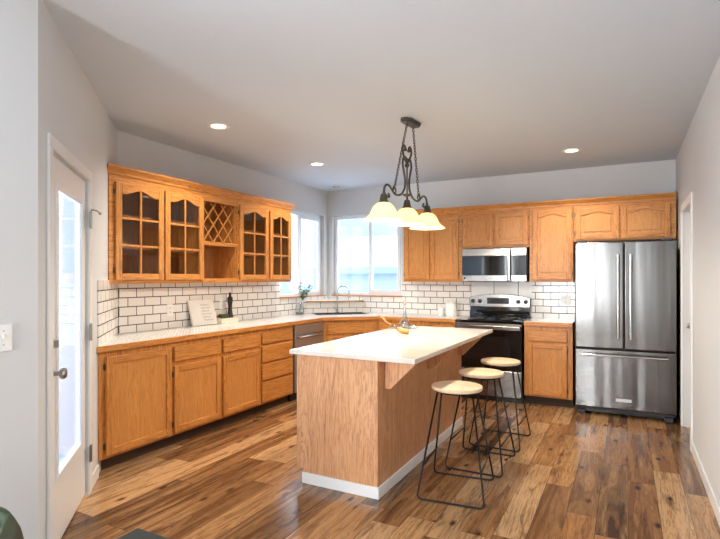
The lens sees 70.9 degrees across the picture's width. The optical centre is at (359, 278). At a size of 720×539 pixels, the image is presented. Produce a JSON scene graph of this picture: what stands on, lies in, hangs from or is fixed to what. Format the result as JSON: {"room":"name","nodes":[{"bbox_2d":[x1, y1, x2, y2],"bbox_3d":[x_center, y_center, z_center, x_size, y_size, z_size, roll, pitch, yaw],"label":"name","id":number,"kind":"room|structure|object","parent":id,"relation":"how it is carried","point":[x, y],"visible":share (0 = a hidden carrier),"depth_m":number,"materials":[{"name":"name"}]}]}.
{"room":"kitchen","nodes":[
{"label":"kitchen","id":0,"kind":"room"},
{"bbox_2d":[0,0,37,538],"bbox_3d":[-2.633,0.058,0.220,0.140,2.707,4.770,0,0,28],"label":"wall","id":1,"kind":"structure","parent":0,"point":[18,18],"depth_m":2.23,"materials":[{"name":"grey paint"}]},
{"bbox_2d":[0,324,11,351],"bbox_3d":[-1.535,0.256,2.145,0.015,0.116,0.116,0,0,28],"label":"light switch","id":2,"kind":"object","parent":1,"relation":"attached to","point":[5,329],"visible":1,"depth_m":2.17,"materials":[{"name":"white plastic"}]},
{"bbox_2d":[38,0,116,538],"bbox_3d":[-1.863,0.058,3.345,0.140,2.707,2.235,0,0,-17],"label":"wall","id":3,"kind":"structure","parent":0,"point":[70,109],"depth_m":2.87,"materials":[{"name":"grey paint"}]},
{"bbox_2d":[46,132,101,538],"bbox_3d":[-1.644,0.355,2.900,0.124,2.110,1.008,0,0,-17],"label":"door","id":4,"kind":"structure","parent":3,"relation":"in","point":[65,254],"depth_m":2.88,"materials":[{"name":"white paint"}]},
{"bbox_2d":[59,194,75,464],"bbox_3d":[-1.682,0.280,2.876,0.010,1.487,0.518,0,0,-17],"label":"glass pane","id":5,"kind":"object","parent":4,"relation":"attached to","point":[67,267],"depth_m":2.93,"materials":[{"name":"clear glass"}]},
{"bbox_2d":[92,465,98,488],"bbox_3d":[-1.658,1.366,2.945,0.012,0.090,1.343,0,0,-17],"label":"baseboard","id":6,"kind":"structure","parent":3,"relation":"attached to","point":[95,474],"depth_m":3.47,"materials":[{"name":"white paint"}]},
{"bbox_2d":[97,280,117,345],"bbox_3d":[-1.991,0.250,4.008,0.010,0.470,0.866,0,0,-17],"label":"backsplash","id":7,"kind":"structure","parent":3,"relation":"attached to","point":[107,294],"depth_m":3.89,"materials":[{"name":"white tile"}]},
{"bbox_2d":[117,130,327,333],"bbox_3d":[-1.348,0.058,6.073,0.140,2.707,3.750,0,0,28],"label":"wall","id":8,"kind":"structure","parent":0,"point":[135,152],"depth_m":5.61,"materials":[{"name":"grey paint"}]},
{"bbox_2d":[108,173,203,283],"bbox_3d":[-1.881,-0.403,4.512,0.339,0.896,1.006,0,0,28],"label":"upper cabinet","id":9,"kind":"object","parent":8,"relation":"attached to","point":[156,230],"visible":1,"depth_m":4.51,"materials":[{"name":"brown wood"}]},
{"bbox_2d":[122,214,197,226],"bbox_3d":[-1.910,-0.519,4.527,0.260,0.018,0.972,0,0,28],"label":"shelf","id":10,"kind":"object","parent":9,"relation":"attached to","point":[124,221],"depth_m":4.62,"materials":[{"name":"brown wood"}]},
{"bbox_2d":[122,246,197,252],"bbox_3d":[-1.910,-0.254,4.527,0.260,0.018,0.972,0,0,28],"label":"shelf","id":11,"kind":"object","parent":9,"relation":"attached to","point":[124,249],"depth_m":4.51,"materials":[{"name":"brown wood"}]},
{"bbox_2d":[107,163,294,210],"bbox_3d":[-1.536,-0.864,5.149,0.357,0.070,2.519,0,0,28],"label":"crown molding","id":12,"kind":"structure","parent":9,"relation":"attached to","point":[111,168],"depth_m":4.71,"materials":[{"name":"brown wood"}]},
{"bbox_2d":[167,304,172,315],"bbox_3d":[-1.851,0.311,4.930,0.009,0.116,0.072,0,0,28],"label":"outlet","id":13,"kind":"object","parent":8,"relation":"attached to","point":[169,306],"visible":1,"depth_m":4.93,"materials":[{"name":"white plastic"}]},
{"bbox_2d":[203,192,237,282],"bbox_3d":[-1.542,-0.403,5.182,0.317,0.896,0.492,0,0,28],"label":"upper cabinet","id":14,"kind":"object","parent":8,"relation":"attached to","point":[220,212],"visible":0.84,"depth_m":5.34,"materials":[{"name":"brown wood"}]},
{"bbox_2d":[204,245,229,247],"bbox_3d":[-1.562,-0.334,5.192,0.260,0.018,0.458,0,0,28],"label":"shelf","id":15,"kind":"object","parent":14,"relation":"attached to","point":[205,246],"depth_m":5.20,"materials":[{"name":"brown wood"}]},
{"bbox_2d":[220,298,224,308],"bbox_3d":[-1.516,0.281,5.568,0.009,0.116,0.072,0,0,28],"label":"outlet","id":16,"kind":"object","parent":8,"relation":"attached to","point":[222,300],"visible":1,"depth_m":5.57,"materials":[{"name":"white plastic"}]},
{"bbox_2d":[118,282,327,332],"bbox_3d":[-1.298,0.266,6.006,0.010,0.438,3.535,0,0,28],"label":"backsplash","id":17,"kind":"structure","parent":8,"relation":"attached to","point":[141,307],"depth_m":5.12,"materials":[{"name":"white tile"}]},
{"bbox_2d":[238,200,290,281],"bbox_3d":[-1.197,-0.403,5.817,0.339,0.896,0.950,0,0,28],"label":"upper cabinet","id":18,"kind":"object","parent":8,"relation":"attached to","point":[264,231],"visible":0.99,"depth_m":5.92,"materials":[{"name":"brown wood"}]},
{"bbox_2d":[244,230,285,236],"bbox_3d":[-1.226,-0.519,5.832,0.260,0.018,0.916,0,0,28],"label":"shelf","id":19,"kind":"object","parent":18,"relation":"attached to","point":[283,233],"depth_m":5.97,"materials":[{"name":"brown wood"}]},
{"bbox_2d":[244,254,285,257],"bbox_3d":[-1.226,-0.254,5.832,0.260,0.018,0.916,0,0,28],"label":"shelf","id":20,"kind":"object","parent":18,"relation":"attached to","point":[245,255],"depth_m":5.84,"materials":[{"name":"brown wood"}]},
{"bbox_2d":[279,210,325,298],"bbox_3d":[-0.822,-0.332,7.011,0.140,1.185,1.120,0,0,28],"label":"window","id":21,"kind":"structure","parent":8,"relation":"in","point":[298,215],"depth_m":7.02,"materials":[{"name":"white plastic"}]},
{"bbox_2d":[306,300,362,301],"bbox_3d":[-0.349,0.327,7.155,0.832,0.018,0.018,0,0,-17],"label":"trim","id":22,"kind":"structure","parent":8,"relation":"attached to","point":[350,300],"depth_m":7.18,"materials":[{"name":"brown wood"}]},
{"bbox_2d":[307,302,361,312],"bbox_3d":[-0.415,0.410,7.367,0.810,0.149,0.405,0,0,-17],"label":"backsplash","id":23,"kind":"structure","parent":8,"relation":"attached to","point":[312,307],"depth_m":7.16,"materials":[{"name":"white tile"}]},
{"bbox_2d":[42,0,719,191],"bbox_3d":[-0.747,-1.356,2.127,4.870,0.120,10.180,0,0,28],"label":"ceiling","id":24,"kind":"structure","parent":0,"point":[493,87],"depth_m":3.28,"materials":[{"name":"paint"}]},
{"bbox_2d":[207,122,229,129],"bbox_3d":[-1.204,-1.292,4.306,0.196,0.008,0.196,0,0,28],"label":"recessed light","id":25,"kind":"object","parent":24,"relation":"in","point":[217,126],"visible":1,"depth_m":4.30,"materials":[{"name":"white paint"}]},
{"bbox_2d":[308,162,325,165],"bbox_3d":[-0.488,-1.292,5.738,0.196,0.008,0.196,0,0,28],"label":"recessed light","id":26,"kind":"object","parent":24,"relation":"in","point":[311,163],"visible":1,"depth_m":5.74,"materials":[{"name":"white paint"}]},
{"bbox_2d":[363,117,444,229],"bbox_3d":[0.383,-0.865,4.120,0.316,0.860,1.060,0,0,33],"label":"pendant lamp","id":27,"kind":"object","parent":24,"relation":"hanging from","point":[383,211],"visible":1,"depth_m":4.07,"materials":[{"name":"brown metal"}]},
{"bbox_2d":[379,192,388,201],"bbox_3d":[0.178,-0.612,3.810,0.084,0.095,0.084,0,0,33],"label":"socket","id":28,"kind":"object","parent":27,"relation":"attached to","point":[384,197],"depth_m":3.79,"materials":[{"name":"brown metal"}]},
{"bbox_2d":[402,197,411,207],"bbox_3d":[0.383,-0.612,4.120,0.084,0.095,0.084,0,0,33],"label":"socket","id":29,"kind":"object","parent":27,"relation":"attached to","point":[406,204],"depth_m":4.10,"materials":[{"name":"brown metal"}]},
{"bbox_2d":[423,203,431,212],"bbox_3d":[0.588,-0.612,4.431,0.084,0.095,0.084,0,0,33],"label":"socket","id":30,"kind":"object","parent":27,"relation":"attached to","point":[426,208],"depth_m":4.41,"materials":[{"name":"brown metal"}]},
{"bbox_2d":[561,148,581,152],"bbox_3d":[2.144,-1.292,5.128,0.196,0.008,0.196,0,0,28],"label":"recessed light","id":31,"kind":"object","parent":24,"relation":"in","point":[569,150],"visible":1,"depth_m":5.11,"materials":[{"name":"white paint"}]},
{"bbox_2d":[61,397,719,538],"bbox_3d":[-0.348,1.471,1.918,5.770,0.120,10.180,0,0,28],"label":"floor","id":32,"kind":"structure","parent":0,"point":[589,474],"depth_m":3.38,"materials":[{"name":"brown wood"}]},
{"bbox_2d":[0,507,23,538],"bbox_3d":[-1.359,1.107,1.535,0.572,0.612,0.644,0,0,-32],"label":"armchair","id":33,"kind":"object","parent":32,"relation":"on","point":[10,528],"visible":1,"depth_m":1.66,"materials":[{"name":"green fabric"}]},
{"bbox_2d":[98,343,171,469],"bbox_3d":[-1.970,0.969,4.037,0.624,0.882,0.657,0,0,28],"label":"base cabinet","id":34,"kind":"object","parent":32,"relation":"on","point":[135,384],"visible":0.95,"depth_m":3.86,"materials":[{"name":"brown wood"}]},
{"bbox_2d":[117,528,168,538],"bbox_3d":[-1.133,1.406,2.273,0.730,0.009,0.900,0,0,28],"label":"floor mat","id":35,"kind":"object","parent":32,"relation":"on","point":[138,533],"visible":1,"depth_m":2.75,"materials":[{"name":"grey fabric"}]},
{"bbox_2d":[165,330,259,446],"bbox_3d":[-1.553,0.969,4.831,0.624,0.882,1.133,0,0,28],"label":"base cabinet","id":36,"kind":"object","parent":32,"relation":"on","point":[216,379],"visible":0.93,"depth_m":4.61,"materials":[{"name":"brown wood"}]},
{"bbox_2d":[253,325,292,413],"bbox_3d":[-1.151,0.969,5.599,0.624,0.882,0.594,0,0,28],"label":"base cabinet","id":37,"kind":"object","parent":32,"relation":"on","point":[276,363],"visible":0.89,"depth_m":5.42,"materials":[{"name":"brown wood"}]},
{"bbox_2d":[287,321,324,401],"bbox_3d":[-0.845,0.971,6.134,0.655,0.878,0.616,0,0,28],"label":"dishwasher","id":38,"kind":"object","parent":32,"relation":"on","point":[307,334],"visible":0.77,"depth_m":5.88,"materials":[{"name":"silver metal"}]},
{"bbox_2d":[324,320,377,341],"bbox_3d":[-0.241,0.969,6.809,1.112,0.882,1.112,0,0,28],"label":"base cabinet","id":39,"kind":"object","parent":32,"relation":"on","point":[333,330],"visible":0.22,"depth_m":6.37,"materials":[{"name":"brown wood"}]},
{"bbox_2d":[97,312,467,352],"bbox_3d":[-0.496,0.506,5.210,2.146,0.043,4.183,0,0,28],"label":"countertop","id":40,"kind":"structure","parent":39,"relation":"on","point":[121,341],"depth_m":5.07,"materials":[{"name":"white stone"}]},
{"bbox_2d":[187,299,217,326],"bbox_3d":[-1.631,0.357,5.244,0.099,0.261,0.340,0,0,28],"label":"decorative plaque","id":41,"kind":"object","parent":40,"relation":"on","point":[202,312],"visible":1,"depth_m":5.22,"materials":[{"name":"white wood"}]},
{"bbox_2d":[217,317,237,323],"bbox_3d":[-1.453,0.457,5.490,0.125,0.056,0.260,0,0,28],"label":"block","id":42,"kind":"object","parent":40,"relation":"on","point":[228,319],"visible":0.74,"depth_m":5.42,"materials":[{"name":"beige wood"}]},
{"bbox_2d":[218,314,228,317],"bbox_3d":[-1.472,0.409,5.460,0.112,0.038,0.112,0,0,28],"label":"dish","id":43,"kind":"object","parent":42,"relation":"on","point":[219,315],"visible":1,"depth_m":5.42,"materials":[{"name":"green ceramic"}]},
{"bbox_2d":[227,292,232,316],"bbox_3d":[-1.425,0.292,5.548,0.074,0.272,0.074,0,0,28],"label":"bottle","id":44,"kind":"object","parent":42,"relation":"on","point":[229,298],"visible":0.95,"depth_m":5.53,"materials":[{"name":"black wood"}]},
{"bbox_2d":[311,312,368,314],"bbox_3d":[-0.276,0.501,6.922,0.744,0.041,0.394,0,0,-17],"label":"sink","id":45,"kind":"object","parent":40,"relation":"in","point":[333,313],"visible":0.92,"depth_m":7.06,"materials":[{"name":"silver metal"}]},
{"bbox_2d":[333,285,350,311],"bbox_3d":[-0.259,0.293,7.148,0.249,0.385,0.081,0,0,-5],"label":"faucet","id":46,"kind":"object","parent":40,"relation":"on","point":[336,309],"visible":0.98,"depth_m":7.14,"materials":[{"name":"silver metal"}]},
{"bbox_2d":[438,308,443,315],"bbox_3d":[1.047,0.432,6.527,0.084,0.105,0.084,0,0,28],"label":"jar","id":47,"kind":"object","parent":40,"relation":"on","point":[440,310],"visible":1,"depth_m":6.49,"materials":[{"name":"white ceramic"}]},
{"bbox_2d":[446,300,456,316],"bbox_3d":[1.161,0.383,6.433,0.144,0.204,0.144,0,0,28],"label":"canister","id":48,"kind":"object","parent":40,"relation":"on","point":[451,307],"visible":1,"depth_m":6.37,"materials":[{"name":"white ceramic"}]},
{"bbox_3d":[-0.791,0.402,6.650,0.120,0.165,0.120,0,0,28],"label":"vase","id":49,"kind":"object","parent":40,"relation":"on","visible":0},
{"bbox_2d":[298,282,315,311],"bbox_3d":[-0.705,0.248,6.681,0.237,0.389,0.203,0,0,28],"label":"sprig","id":50,"kind":"object","parent":49,"relation":"on","point":[309,286],"visible":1,"depth_m":6.65,"materials":[{"name":"green plant"}]},
{"bbox_2d":[289,325,492,499],"bbox_3d":[0.397,0.953,4.209,0.934,0.914,2.050,0,0,28],"label":"kitchen island","id":51,"kind":"object","parent":32,"relation":"on","point":[365,402],"visible":1,"depth_m":3.45,"materials":[{"name":"brown wood"}]},
{"bbox_2d":[289,325,492,363],"bbox_3d":[0.397,0.511,4.209,0.934,0.030,2.050,0,0,28],"label":"island countertop","id":52,"kind":"structure","parent":51,"relation":"on","point":[421,343],"depth_m":3.78,"materials":[{"name":"white stone"}]},
{"bbox_2d":[389,326,416,328],"bbox_3d":[0.428,0.489,5.034,0.290,0.012,0.290,0,0,28],"label":"glass tray","id":53,"kind":"object","parent":52,"relation":"on","point":[389,326],"visible":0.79,"depth_m":4.97,"materials":[{"name":"clear glass"}]},
{"bbox_2d":[378,315,390,325],"bbox_3d":[0.247,0.422,5.082,0.130,0.107,0.049,0,0,0],"label":"driftwood piece","id":54,"kind":"object","parent":53,"relation":"on","point":[380,316],"visible":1,"depth_m":5.07,"materials":[{"name":"beige wood"}]},
{"bbox_2d":[397,327,408,333],"bbox_3d":[0.386,0.470,4.559,0.067,0.056,0.213,0,0,-24],"label":"driftwood piece","id":55,"kind":"object","parent":53,"relation":"on","point":[400,329],"visible":1,"depth_m":4.53,"materials":[{"name":"beige wood"}]},
{"bbox_2d":[399,300,410,327],"bbox_3d":[0.446,0.354,5.036,0.126,0.272,0.126,0,0,28],"label":"glass decanter","id":56,"kind":"object","parent":53,"relation":"on","point":[404,301],"visible":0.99,"depth_m":5.03,"materials":[{"name":"clear glass"}]},
{"bbox_2d":[378,319,455,330],"bbox_3d":[0.824,0.969,6.526,1.030,0.882,0.624,0,0,28],"label":"base cabinet","id":57,"kind":"object","parent":32,"relation":"on","point":[382,325],"visible":0.13,"depth_m":6.29,"materials":[{"name":"brown wood"}]},
{"bbox_2d":[417,380,493,509],"bbox_3d":[0.645,1.060,3.368,0.428,0.699,0.483,0,0,22],"label":"bar stool","id":58,"kind":"object","parent":32,"relation":"on","point":[449,387],"visible":1,"depth_m":3.29,"materials":[{"name":"brown wood"}]},
{"bbox_2d":[445,368,515,477],"bbox_3d":[0.927,1.060,3.869,0.428,0.699,0.483,0,0,28],"label":"bar stool","id":59,"kind":"object","parent":32,"relation":"on","point":[470,373],"visible":1,"depth_m":3.80,"materials":[{"name":"beige wood"}]},
{"bbox_2d":[455,294,530,402],"bbox_3d":[1.605,0.804,6.073,0.754,1.212,0.703,0,0,28],"label":"stove","id":60,"kind":"object","parent":32,"relation":"on","point":[505,314],"visible":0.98,"depth_m":5.82,"materials":[{"name":"black metal"}]},
{"bbox_2d":[455,324,521,370],"bbox_3d":[1.462,0.789,5.801,0.750,0.500,0.088,0,0,28],"label":"oven","id":61,"kind":"object","parent":60,"relation":"in","point":[505,341],"depth_m":5.75,"materials":[{"name":"black metal"}]},
{"bbox_2d":[456,316,529,323],"bbox_3d":[1.617,0.500,6.096,0.754,0.027,0.635,0,0,28],"label":"cooktop","id":62,"kind":"object","parent":60,"relation":"in","point":[470,319],"depth_m":5.95,"materials":[{"name":"black glass"}]},
{"bbox_2d":[469,357,530,451],"bbox_3d":[1.220,1.060,4.393,0.428,0.699,0.483,0,0,29],"label":"bar stool","id":63,"kind":"object","parent":32,"relation":"on","point":[492,361],"visible":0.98,"depth_m":4.32,"materials":[{"name":"beige wood"}]},
{"bbox_2d":[524,325,575,407],"bbox_3d":[2.196,0.969,5.806,0.503,0.882,0.624,0,0,28],"label":"base cabinet","id":64,"kind":"object","parent":32,"relation":"on","point":[549,352],"visible":0.94,"depth_m":5.55,"materials":[{"name":"brown wood"}]},
{"bbox_2d":[524,317,574,327],"bbox_3d":[2.194,0.504,5.801,0.504,0.048,0.638,0,0,28],"label":"countertop","id":65,"kind":"structure","parent":64,"relation":"on","point":[548,322],"depth_m":5.61,"materials":[{"name":"white stone"}]},
{"bbox_2d":[575,238,676,422],"bbox_3d":[2.803,0.510,5.375,0.908,1.799,0.789,0,0,28],"label":"fridge","id":66,"kind":"object","parent":32,"relation":"on","point":[626,292],"visible":1,"depth_m":5.07,"materials":[{"name":"silver metal"}]},
{"bbox_2d":[328,159,675,315],"bbox_3d":[1.576,0.058,6.577,4.570,2.707,0.140,0,0,28],"label":"wall","id":67,"kind":"structure","parent":0,"point":[654,177],"depth_m":6.33,"materials":[{"name":"grey paint"}]},
{"bbox_2d":[309,299,349,300],"bbox_3d":[-0.351,0.324,7.163,0.588,0.022,0.588,0,0,28],"label":"trim","id":68,"kind":"structure","parent":67,"relation":"attached to","point":[323,299],"depth_m":7.18,"materials":[{"name":"white ceramic"}]},
{"bbox_2d":[332,214,401,296],"bbox_3d":[0.105,-0.332,7.315,1.120,1.185,0.140,0,0,28],"label":"window","id":69,"kind":"structure","parent":67,"relation":"in","point":[374,293],"depth_m":7.30,"materials":[{"name":"white plastic"}]},
{"bbox_2d":[404,213,467,281],"bbox_3d":[0.990,-0.403,6.600,0.786,0.896,0.337,0,0,28],"label":"upper cabinet","id":70,"kind":"object","parent":67,"relation":"attached to","point":[429,255],"visible":0.63,"depth_m":6.43,"materials":[{"name":"brown wood"}]},
{"bbox_2d":[328,282,574,318],"bbox_3d":[1.054,0.266,6.766,3.448,0.438,0.010,0,0,28],"label":"backsplash","id":71,"kind":"structure","parent":67,"relation":"attached to","point":[420,297],"depth_m":6.71,"materials":[{"name":"white tile"}]},
{"bbox_2d":[462,208,529,248],"bbox_3d":[1.692,-0.609,6.233,0.802,0.484,0.337,0,0,28],"label":"upper cabinet","id":72,"kind":"object","parent":67,"relation":"attached to","point":[498,228],"visible":0.99,"depth_m":6.07,"materials":[{"name":"brown wood"}]},
{"bbox_2d":[462,248,529,281],"bbox_3d":[1.673,-0.156,6.191,0.764,0.402,0.427,0,0,28],"label":"microwave","id":73,"kind":"object","parent":72,"relation":"attached to","point":[493,264],"visible":0.98,"depth_m":6.02,"materials":[{"name":"silver metal"}]},
{"bbox_2d":[471,282,531,317],"bbox_3d":[1.775,0.264,6.388,0.756,0.438,0.010,0,0,28],"label":"backsplash","id":74,"kind":"structure","parent":67,"relation":"attached to","point":[477,288],"depth_m":6.37,"materials":[{"name":"white tile"}]},
{"bbox_2d":[530,206,574,281],"bbox_3d":[2.260,-0.403,5.935,0.472,0.896,0.337,0,0,28],"label":"upper cabinet","id":75,"kind":"object","parent":67,"relation":"attached to","point":[552,244],"visible":0.96,"depth_m":5.79,"materials":[{"name":"brown wood"}]},
{"bbox_2d":[560,295,570,304],"bbox_3d":[2.448,0.261,6.024,0.116,0.116,0.009,0,0,28],"label":"outlet","id":76,"kind":"object","parent":67,"relation":"attached to","point":[564,299],"visible":1,"depth_m":6.02,"materials":[{"name":"white plastic"}]},
{"bbox_2d":[574,199,675,242],"bbox_3d":[2.907,-0.631,5.596,0.982,0.440,0.337,0,0,28],"label":"upper cabinet","id":77,"kind":"object","parent":67,"relation":"attached to","point":[644,220],"visible":0.99,"depth_m":5.44,"materials":[{"name":"brown wood"}]},
{"bbox_2d":[415,192,676,214],"bbox_3d":[1.900,-0.850,5.932,3.080,0.070,0.040,0,0,28],"label":"crown molding","id":78,"kind":"structure","parent":77,"relation":"attached to","point":[658,196],"depth_m":5.75,"materials":[{"name":"brown wood"}]},
{"bbox_2d":[676,56,719,505],"bbox_3d":[1.206,0.058,1.103,0.140,2.707,9.900,0,0,28],"label":"wall","id":79,"kind":"structure","parent":0,"point":[698,157],"depth_m":3.50,"materials":[{"name":"grey paint"}]},
{"bbox_2d":[680,192,692,450],"bbox_3d":[2.946,0.356,4.451,0.144,2.110,0.886,0,0,28],"label":"door frame","id":80,"kind":"structure","parent":79,"relation":"in","point":[689,200],"depth_m":4.12,"materials":[{"name":"white paint"}]},
{"bbox_2d":[691,442,719,525],"bbox_3d":[0.773,1.366,0.443,0.012,0.090,8.228,0,0,28],"label":"baseboard","id":81,"kind":"structure","parent":79,"relation":"attached to","point":[716,508],"depth_m":3.33,"materials":[{"name":"white paint"}]},
{"label":"outside","id":82,"kind":"structure","parent":0,"visible":0},
{"bbox_3d":[-0.049,2.021,29.933,100.000,0.020,120.000,0,0,28],"label":"ground","id":83,"kind":"structure","parent":82,"visible":0},
{"bbox_2d":[60,219,396,293],"bbox_3d":[-12.084,-4.206,44.761,127.503,12.434,54.093,0,0,-17],"label":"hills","id":84,"kind":"structure","parent":83,"relation":"on","point":[351,227],"depth_m":59.31,"materials":[{"name":"white"}]},
{"bbox_2d":[308,235,396,292],"bbox_3d":[4.599,-0.239,28.032,12.200,4.500,8.450,0,0,28],"label":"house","id":85,"kind":"structure","parent":83,"relation":"on","point":[353,251],"depth_m":26.67,"materials":[{"name":"white"}]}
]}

